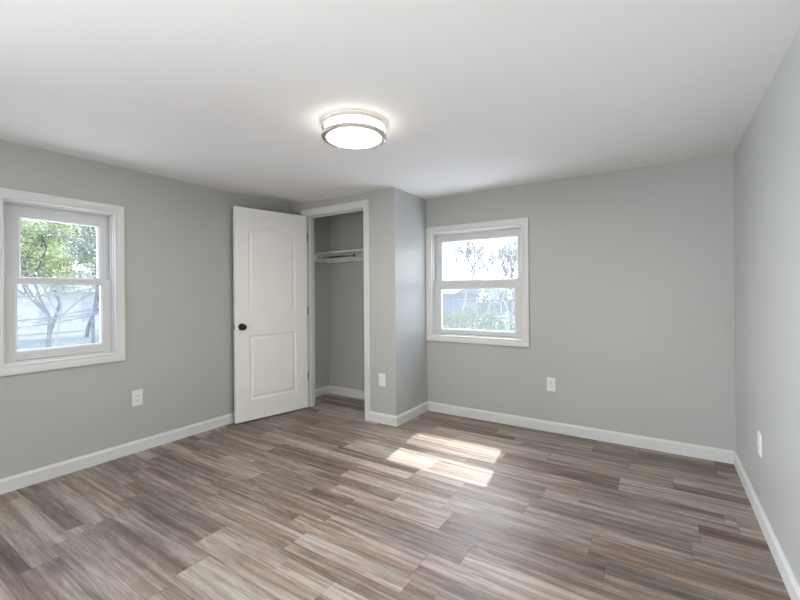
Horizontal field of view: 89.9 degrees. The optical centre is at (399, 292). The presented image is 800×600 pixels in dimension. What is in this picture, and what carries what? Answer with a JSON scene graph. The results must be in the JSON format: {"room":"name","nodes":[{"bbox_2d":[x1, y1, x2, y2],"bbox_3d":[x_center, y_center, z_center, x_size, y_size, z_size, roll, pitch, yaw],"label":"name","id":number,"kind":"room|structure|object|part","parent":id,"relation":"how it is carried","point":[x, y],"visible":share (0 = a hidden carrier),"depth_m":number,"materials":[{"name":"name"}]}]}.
{"room":"empty bedroom","nodes":[
{"label":"empty bedroom","id":0,"kind":"room"},
{"bbox_2d":[0,139,328,478],"bbox_3d":[-2.645,0.150,2.346,0.150,2.191,6.253,0,0,33],"label":"wall","id":1,"kind":"structure","parent":0,"point":[179,315],"depth_m":3.20,"materials":[{"name":"grey paint"}]},
{"bbox_2d":[0,187,125,376],"bbox_3d":[-2.348,-0.064,2.774,0.155,1.168,0.735,0,0,33],"label":"window","id":2,"kind":"structure","parent":1,"relation":"in","point":[108,220],"depth_m":2.75,"materials":[{"name":"white paint"}]},
{"bbox_3d":[-2.370,-0.317,2.788,0.030,0.527,0.592,0,0,33],"label":"sash frame","id":3,"kind":"part","parent":2,"relation":"part of","materials":[{"name":"white plastic"}]},
{"bbox_3d":[-2.336,0.181,2.767,0.029,0.541,0.592,0,0,33],"label":"sash frame","id":4,"kind":"part","parent":2,"relation":"part of","materials":[{"name":"white plastic"}]},
{"bbox_3d":[-2.319,0.433,2.757,0.007,0.012,0.472,0,0,33],"label":"lift rail","id":5,"kind":"part","parent":2,"relation":"part of","materials":[{"name":"white plastic"}]},
{"bbox_2d":[0,413,233,494],"bbox_3d":[-2.729,1.200,2.053,0.014,0.091,5.663,0,0,33],"label":"baseboard","id":6,"kind":"structure","parent":1,"relation":"attached to","point":[8,484],"depth_m":2.92,"materials":[{"name":"white paint"}]},
{"bbox_2d":[132,389,142,406],"bbox_3d":[-2.042,0.823,3.120,0.009,0.120,0.075,0,0,33],"label":"wall outlet","id":7,"kind":"object","parent":1,"relation":"attached to","point":[137,395],"visible":1,"depth_m":3.12,"materials":[{"name":"white plastic"}]},
{"bbox_2d":[135,393,139,402],"bbox_3d":[-2.040,0.823,3.119,0.003,0.067,0.034,0,0,33],"label":"receptacle","id":8,"kind":"object","parent":7,"relation":"attached to","point":[137,395],"depth_m":3.12,"materials":[{"name":"grey plastic"}]},
{"bbox_2d":[233,206,308,423],"bbox_3d":[-1.268,0.209,4.026,0.808,2.032,0.162,0,0,-44],"label":"door","id":9,"kind":"structure","parent":1,"relation":"in","point":[271,310],"depth_m":3.98,"materials":[{"name":"white paint"}]},
{"bbox_2d":[315,385,328,396],"bbox_3d":[-0.996,1.191,4.721,0.014,0.091,0.480,0,0,33],"label":"baseboard","id":10,"kind":"structure","parent":1,"relation":"attached to","point":[323,390],"depth_m":4.81,"materials":[{"name":"white paint"}]},
{"bbox_2d":[291,187,402,415],"bbox_3d":[-0.591,0.137,4.102,1.382,2.191,0.110,0,0,33],"label":"wall","id":11,"kind":"structure","parent":0,"point":[385,243],"depth_m":3.75,"materials":[{"name":"grey paint"}]},
{"bbox_2d":[301,199,370,420],"bbox_3d":[-0.647,0.174,4.128,0.913,2.118,0.129,0,0,33],"label":"trim","id":12,"kind":"structure","parent":11,"relation":"attached to","point":[362,205],"depth_m":4.11,"materials":[{"name":"white paint"}]},
{"bbox_2d":[379,373,384,386],"bbox_3d":[-0.171,0.825,3.761,0.075,0.120,0.009,0,0,33],"label":"wall outlet","id":13,"kind":"object","parent":11,"relation":"attached to","point":[381,376],"visible":1,"depth_m":3.76,"materials":[{"name":"white plastic"}]},
{"bbox_2d":[370,411,396,426],"bbox_3d":[-0.156,1.184,3.749,0.310,0.091,0.014,0,0,33],"label":"baseboard","id":14,"kind":"structure","parent":11,"relation":"attached to","point":[377,417],"depth_m":3.74,"materials":[{"name":"white paint"}]},
{"bbox_2d":[0,393,790,599],"bbox_3d":[-0.955,1.292,1.252,4.161,0.120,6.553,0,0,33],"label":"floor","id":15,"kind":"structure","parent":0,"point":[323,500],"depth_m":2.15,"materials":[{"name":"laminate"}]},
{"bbox_2d":[0,0,799,205],"bbox_3d":[-0.971,-1.019,1.255,4.161,0.120,6.553,0,0,33],"label":"ceiling","id":16,"kind":"structure","parent":0,"point":[234,96],"depth_m":1.86,"materials":[{"name":"white paint"}]},
{"bbox_2d":[321,111,385,149],"bbox_3d":[-0.263,-0.914,2.296,0.368,0.097,0.368,0,0,33],"label":"ceiling light","id":17,"kind":"object","parent":16,"relation":"attached to","point":[350,130],"visible":1,"depth_m":2.20,"materials":[{"name":"white plastic"}]},
{"bbox_2d":[401,190,427,412],"bbox_3d":[0.103,0.132,4.003,0.110,2.191,0.480,0,0,33],"label":"wall","id":18,"kind":"structure","parent":0,"point":[413,207],"depth_m":3.96,"materials":[{"name":"grey paint"}]},
{"bbox_2d":[396,401,427,425],"bbox_3d":[0.129,1.182,3.916,0.014,0.091,0.604,0,0,33],"label":"baseboard","id":19,"kind":"structure","parent":18,"relation":"attached to","point":[414,412],"depth_m":3.89,"materials":[{"name":"white paint"}]},
{"bbox_2d":[328,153,735,450],"bbox_3d":[0.781,0.127,3.939,4.161,2.191,0.150,0,0,33],"label":"wall","id":20,"kind":"structure","parent":0,"point":[632,271],"depth_m":3.25,"materials":[{"name":"grey paint"}]},
{"bbox_2d":[314,249,362,262],"bbox_3d":[-0.437,-0.418,4.447,1.270,0.119,0.319,0,0,33],"label":"closet shelf","id":21,"kind":"object","parent":20,"relation":"attached to","point":[355,251],"visible":0.33,"depth_m":4.73,"materials":[{"name":"white laminate"}]},
{"bbox_2d":[317,254,362,259],"bbox_3d":[-0.454,-0.408,4.421,1.231,0.048,0.048,0,0,33],"label":"closet rod","id":22,"kind":"object","parent":21,"relation":"attached to","point":[353,255],"visible":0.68,"depth_m":4.56,"materials":[{"name":"silver metal"}]},
{"bbox_2d":[329,385,363,398],"bbox_3d":[-0.342,1.186,4.574,1.272,0.091,0.014,0,0,33],"label":"baseboard","id":23,"kind":"structure","parent":20,"relation":"attached to","point":[348,392],"depth_m":4.75,"materials":[{"name":"white paint"}]},
{"bbox_2d":[426,217,529,347],"bbox_3d":[0.751,-0.085,3.937,1.052,1.168,0.155,0,0,33],"label":"window","id":24,"kind":"structure","parent":20,"relation":"in","point":[517,227],"depth_m":3.90,"materials":[{"name":"white paint"}]},
{"bbox_3d":[0.738,0.413,3.911,0.789,0.012,0.007,0,0,33],"label":"lift rail","id":25,"kind":"part","parent":24,"relation":"part of","materials":[{"name":"white plastic"}]},
{"bbox_3d":[0.746,0.160,3.926,0.909,0.541,0.029,0,0,33],"label":"sash frame","id":26,"kind":"part","parent":24,"relation":"part of","materials":[{"name":"white plastic"}]},
{"bbox_3d":[0.762,-0.338,3.957,0.909,0.527,0.030,0,0,33],"label":"sash frame","id":27,"kind":"part","parent":24,"relation":"part of","materials":[{"name":"white plastic"}]},
{"bbox_2d":[547,377,555,391],"bbox_3d":[1.319,0.806,3.497,0.075,0.120,0.009,0,0,33],"label":"wall outlet","id":28,"kind":"object","parent":20,"relation":"attached to","point":[551,382],"visible":1,"depth_m":3.49,"materials":[{"name":"white plastic"}]},
{"bbox_2d":[549,381,552,388],"bbox_3d":[1.318,0.806,3.495,0.034,0.067,0.003,0,0,33],"label":"receptacle","id":29,"kind":"object","parent":28,"relation":"attached to","point":[550,382],"depth_m":3.49,"materials":[{"name":"grey plastic"}]},
{"bbox_2d":[428,401,734,463],"bbox_3d":[1.323,1.173,3.492,2.479,0.091,0.014,0,0,33],"label":"baseboard","id":30,"kind":"structure","parent":20,"relation":"attached to","point":[680,448],"depth_m":3.30,"materials":[{"name":"white paint"}]},
{"bbox_2d":[734,29,799,585],"bbox_3d":[0.719,0.123,0.161,0.150,2.191,6.253,0,0,33],"label":"wall","id":31,"kind":"structure","parent":0,"point":[767,154],"depth_m":1.88,"materials":[{"name":"grey paint"}]},
{"bbox_2d":[757,430,761,457],"bbox_3d":[1.907,0.805,2.129,0.009,0.120,0.075,0,0,33],"label":"wall outlet","id":32,"kind":"object","parent":31,"relation":"attached to","point":[759,435],"visible":1,"depth_m":2.11,"materials":[{"name":"white plastic"}]},
{"bbox_2d":[734,451,799,599],"bbox_3d":[0.657,1.174,0.205,0.014,0.091,6.253,0,0,33],"label":"baseboard","id":33,"kind":"structure","parent":31,"relation":"attached to","point":[789,579],"depth_m":1.90,"materials":[{"name":"white paint"}]},
{"label":"outside","id":34,"kind":"structure","parent":0,"visible":0},
{"bbox_2d":[18,302,514,349],"bbox_3d":[2.522,2.002,22.217,100.000,0.300,100.000,0,0,33],"label":"ground","id":35,"kind":"structure","parent":34,"point":[29,341],"depth_m":17.01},
{"bbox_2d":[17,218,90,347],"bbox_3d":[-10.175,-0.604,10.179,4.691,5.166,3.004,0,0,38],"label":"tree","id":36,"kind":"object","parent":35,"relation":"on","point":[31,236],"visible":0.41,"depth_m":10.09,"materials":[{"name":"green plant"}]},
{"bbox_2d":[17,222,99,331],"bbox_3d":[-6.408,-0.435,7.602,2.480,4.785,3.673,0,0,13],"label":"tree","id":37,"kind":"object","parent":35,"relation":"on","point":[69,240],"visible":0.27,"depth_m":7.39,"materials":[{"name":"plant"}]},
{"bbox_2d":[17,272,99,334],"bbox_3d":[-20.515,0.416,22.568,9.700,3.200,13.200,0,0,33],"label":"house","id":38,"kind":"structure","parent":35,"relation":"on","point":[22,307],"depth_m":19.78,"materials":[{"name":"white"}]},
{"bbox_2d":[21,224,98,346],"bbox_3d":[-11.198,-0.323,13.558,3.349,4.630,4.617,0,0,25],"label":"tree","id":39,"kind":"object","parent":35,"relation":"on","point":[55,258],"visible":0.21,"depth_m":12.85,"materials":[{"name":"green plant"}]},
{"bbox_2d":[28,238,94,342],"bbox_3d":[-13.394,-1.056,15.089,5.002,6.155,5.431,0,0,33],"label":"tree","id":40,"kind":"object","parent":35,"relation":"on","point":[54,290],"visible":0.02,"depth_m":15.63,"materials":[{"name":"green plant"}]},
{"bbox_2d":[57,223,99,343],"bbox_3d":[-7.877,-0.336,12.000,3.266,4.610,4.592,0,0,15],"label":"tree","id":41,"kind":"object","parent":35,"relation":"on","point":[80,251],"visible":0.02,"depth_m":10.25,"materials":[{"name":"green plant"}]},
{"bbox_2d":[77,227,99,336],"bbox_3d":[-12.426,-0.913,18.339,5.131,5.864,6.458,0,0,29],"label":"tree","id":42,"kind":"object","parent":35,"relation":"on","point":[87,331],"visible":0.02,"depth_m":17.42,"materials":[{"name":"green plant"}]},
{"bbox_2d":[442,289,481,322],"bbox_3d":[1.295,0.717,27.779,7.600,2.300,4.700,0,0,33],"label":"shed","id":43,"kind":"object","parent":35,"relation":"on","point":[448,294],"visible":0.15,"depth_m":24.97,"materials":[{"name":"grey"}]},
{"bbox_2d":[444,239,500,325],"bbox_3d":[3.546,-0.586,20.532,3.164,4.973,4.164,0,0,3],"label":"tree","id":44,"kind":"object","parent":35,"relation":"on","point":[467,250],"visible":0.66,"depth_m":20.10,"materials":[{"name":"grey plant"}]},
{"bbox_2d":[443,306,514,330],"bbox_3d":[1.495,1.160,12.632,8.489,1.512,1.510,0,0,33],"label":"hedge","id":45,"kind":"object","parent":35,"relation":"on","point":[491,319],"visible":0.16,"depth_m":11.96,"materials":[{"name":"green plant"}]},
{"bbox_2d":[443,299,514,329],"bbox_3d":[2.308,1.061,16.391,18.070,1.570,0.070,0,0,33],"label":"fence","id":46,"kind":"object","parent":35,"relation":"on","point":[456,300],"visible":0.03,"depth_m":15.80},
{"bbox_3d":[2.303,0.326,16.392,18.000,0.044,0.044,0,0,33],"label":"rail","id":47,"kind":"part","parent":46,"relation":"part of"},
{"bbox_3d":[4.195,1.047,15.165,0.065,1.570,0.065,0,0,-34],"label":"post","id":48,"kind":"part","parent":46,"relation":"part of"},
{"bbox_2d":[443,237,516,328],"bbox_3d":[4.282,-0.711,18.744,5.095,5.209,3.352,0,0,33],"label":"tree","id":49,"kind":"object","parent":35,"relation":"on","point":[462,252],"visible":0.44,"depth_m":18.59,"materials":[{"name":"grey plant"}]},
{"bbox_2d":[477,288,514,313],"bbox_3d":[7.988,0.377,35.043,11.091,3.156,2.271,0,0,33],"label":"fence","id":50,"kind":"object","parent":35,"relation":"on","point":[496,308],"visible":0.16,"depth_m":34.59,"materials":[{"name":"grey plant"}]},
{"bbox_2d":[478,237,516,268],"bbox_3d":[5.209,-0.672,14.428,4.983,5.102,5.135,0,0,33],"label":"tree","id":51,"kind":"object","parent":35,"relation":"on","point":[496,240],"visible":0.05,"depth_m":14.59,"materials":[{"name":"grey plant"}]},
{"bbox_2d":[479,240,516,325],"bbox_3d":[5.637,-0.461,21.985,3.295,4.689,4.447,0,0,-13],"label":"tree","id":52,"kind":"object","parent":35,"relation":"on","point":[498,267],"visible":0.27,"depth_m":21.51,"materials":[{"name":"grey plant"}]},
{"bbox_2d":[486,242,515,323],"bbox_3d":[6.851,-0.599,22.888,4.630,4.968,2.433,0,0,-37],"label":"tree","id":53,"kind":"object","parent":35,"relation":"on","point":[503,267],"visible":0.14,"depth_m":22.32,"materials":[{"name":"grey plant"}]}
]}

